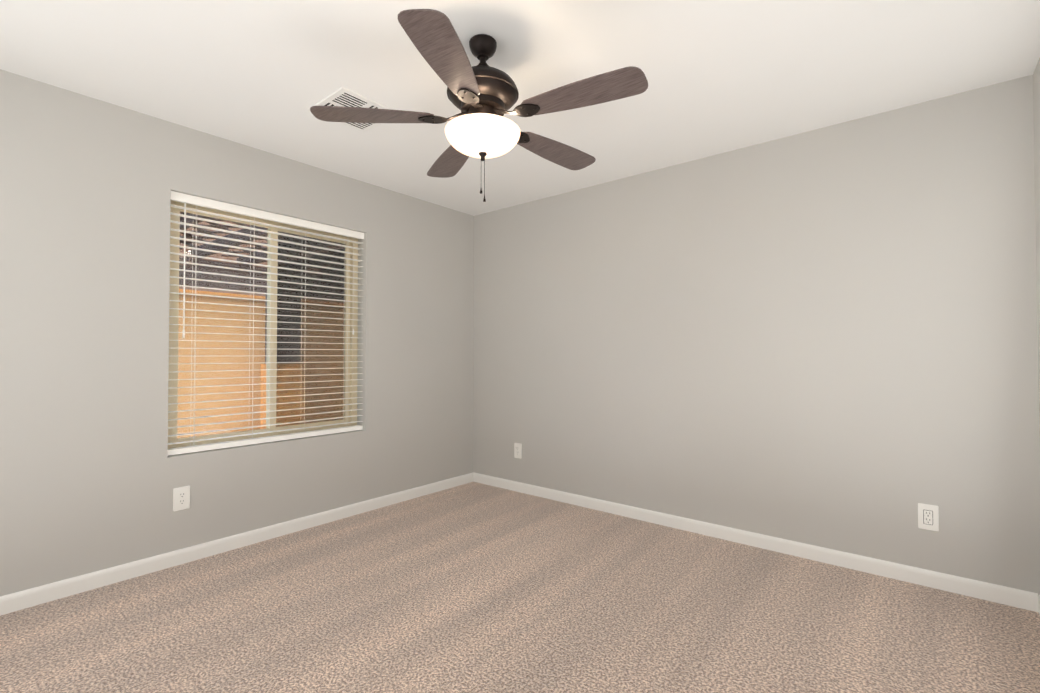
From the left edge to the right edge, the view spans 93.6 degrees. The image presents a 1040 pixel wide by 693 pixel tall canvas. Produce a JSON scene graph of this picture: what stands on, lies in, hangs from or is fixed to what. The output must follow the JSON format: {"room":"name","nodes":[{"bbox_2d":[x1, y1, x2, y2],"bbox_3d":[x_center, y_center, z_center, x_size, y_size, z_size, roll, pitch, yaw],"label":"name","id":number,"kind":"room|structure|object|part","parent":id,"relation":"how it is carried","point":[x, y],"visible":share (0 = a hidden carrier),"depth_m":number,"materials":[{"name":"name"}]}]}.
{"room":"empty bedroom","nodes":[
{"label":"empty bedroom","id":0,"kind":"room"},
{"bbox_2d":[0,69,473,595],"bbox_3d":[-1.676,0.031,3.256,0.200,2.580,3.660,-1,-1,39],"label":"wall","id":1,"kind":"structure","parent":0,"point":[93,474],"depth_m":2.66,"materials":[{"name":"grey paint"}]},
{"bbox_2d":[173,486,189,511],"bbox_3d":[-1.923,0.865,2.778,0.008,0.130,0.082,-1,-1,39],"label":"outlet","id":2,"kind":"object","parent":1,"relation":"attached to","point":[181,498],"visible":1,"depth_m":2.77,"materials":[{"name":"white plastic"}]},
{"bbox_2d":[0,472,473,615],"bbox_3d":[-1.594,1.198,3.168,0.014,0.082,3.660,-1,-1,39],"label":"baseboard","id":3,"kind":"structure","parent":1,"relation":"attached to","point":[24,599],"depth_m":2.83,"materials":[{"name":"white"}]},
{"bbox_2d":[168,200,357,448],"bbox_3d":[-1.684,-0.123,3.322,0.087,1.510,1.260,-1,-1,39],"label":"window","id":4,"kind":"structure","parent":1,"relation":"in","point":[281,352],"depth_m":3.46,"materials":[{"name":"beige plastic"}]},
{"bbox_2d":[168,191,363,455],"bbox_3d":[-1.608,-0.126,3.261,0.074,1.502,1.254,-1,-1,39],"label":"window blinds","id":5,"kind":"object","parent":4,"relation":"attached to","point":[185,199],"visible":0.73,"depth_m":3.15,"materials":[{"name":"white plastic"}]},
{"bbox_2d":[0,482,1039,692],"bbox_3d":[-0.178,1.260,2.003,3.720,0.080,3.700,-1,-1,39],"label":"floor","id":6,"kind":"structure","parent":0,"point":[473,587],"depth_m":2.18,"materials":[{"name":"carpet"}]},
{"bbox_2d":[0,0,1039,215],"bbox_3d":[-0.197,-1.339,2.062,4.030,0.120,3.960,-1,-1,39],"label":"ceiling","id":7,"kind":"structure","parent":0,"point":[723,76],"depth_m":2.23,"materials":[{"name":"white paint"}]},
{"bbox_2d":[308,86,391,132],"bbox_3d":[-0.892,-1.264,2.633,0.345,0.011,0.345,-1,-1,39],"label":"ceiling vent","id":8,"kind":"object","parent":7,"relation":"in","point":[343,96],"visible":0.46,"depth_m":2.54,"materials":[{"name":"white metal"}]},
{"bbox_2d":[310,9,647,201],"bbox_3d":[-0.119,-0.942,2.058,1.313,0.675,1.306,-1,-1,39],"label":"ceiling fan","id":9,"kind":"object","parent":7,"relation":"hanging from","point":[483,95],"visible":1,"depth_m":1.93,"materials":[{"name":"brown wood"}]},
{"bbox_3d":[-0.156,-0.856,2.048,0.316,0.094,0.316,-1,-1,39],"label":"lamp shade","id":10,"kind":"part","parent":9,"relation":"part of","materials":[{"name":"white glass"}]},
{"bbox_3d":[-0.156,-1.088,2.052,0.300,0.383,0.300,-1,-1,39],"label":"motor","id":11,"kind":"part","parent":9,"relation":"part of","materials":[{"name":"brown metal"}]},
{"bbox_2d":[473,75,1039,595],"bbox_3d":[1.013,0.035,3.511,4.030,2.580,0.150,-1,-1,39],"label":"wall","id":12,"kind":"structure","parent":0,"point":[825,337],"depth_m":2.88,"materials":[{"name":"grey paint"}]},
{"bbox_2d":[514,443,521,458],"bbox_3d":[-0.019,0.905,4.242,0.082,0.130,0.008,-1,-1,39],"label":"outlet","id":13,"kind":"object","parent":12,"relation":"attached to","point":[517,450],"visible":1,"depth_m":4.24,"materials":[{"name":"white plastic"}]},
{"bbox_2d":[473,472,1038,611],"bbox_3d":[0.980,1.202,3.413,3.652,0.082,0.014,-1,-1,39],"label":"baseboard","id":14,"kind":"structure","parent":12,"relation":"attached to","point":[1013,597],"depth_m":2.85,"materials":[{"name":"white"}]},
{"bbox_2d":[918,503,938,531],"bbox_3d":[2.094,0.876,2.506,0.082,0.130,0.008,-1,-1,39],"label":"outlet","id":15,"kind":"object","parent":12,"relation":"attached to","point":[928,516],"visible":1,"depth_m":2.50,"materials":[{"name":"white plastic"}]},
{"bbox_2d":[1033,58,1039,446],"bbox_3d":[1.254,-0.011,0.750,0.150,2.580,3.810,-1,-1,39],"label":"wall","id":16,"kind":"structure","parent":0,"point":[1036,91],"depth_m":2.24,"materials":[{"name":"grey paint"}]},
{"bbox_2d":[1038,595,1039,613],"bbox_3d":[1.238,1.159,0.841,0.014,0.082,3.660,-1,-1,39],"label":"baseboard","id":17,"kind":"structure","parent":16,"relation":"attached to","point":[1039,603],"depth_m":2.23,"materials":[{"name":"white"}]},
{"label":"outside","id":18,"kind":"structure","parent":0,"visible":0},
{"bbox_2d":[177,221,266,438],"bbox_3d":[-6.204,-0.818,7.212,11.800,4.750,16.000,-1,-1,39],"label":"building","id":19,"kind":"structure","parent":18,"point":[219,353],"depth_m":6.75,"materials":[{"name":"brown"}]},
{"bbox_2d":[179,212,267,428],"bbox_3d":[-2.350,0.018,5.713,3.993,2.596,7.853,-1,-1,39],"label":"patio cover","id":20,"kind":"object","parent":19,"relation":"on","point":[228,272],"depth_m":6.26,"materials":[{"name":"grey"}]}
]}

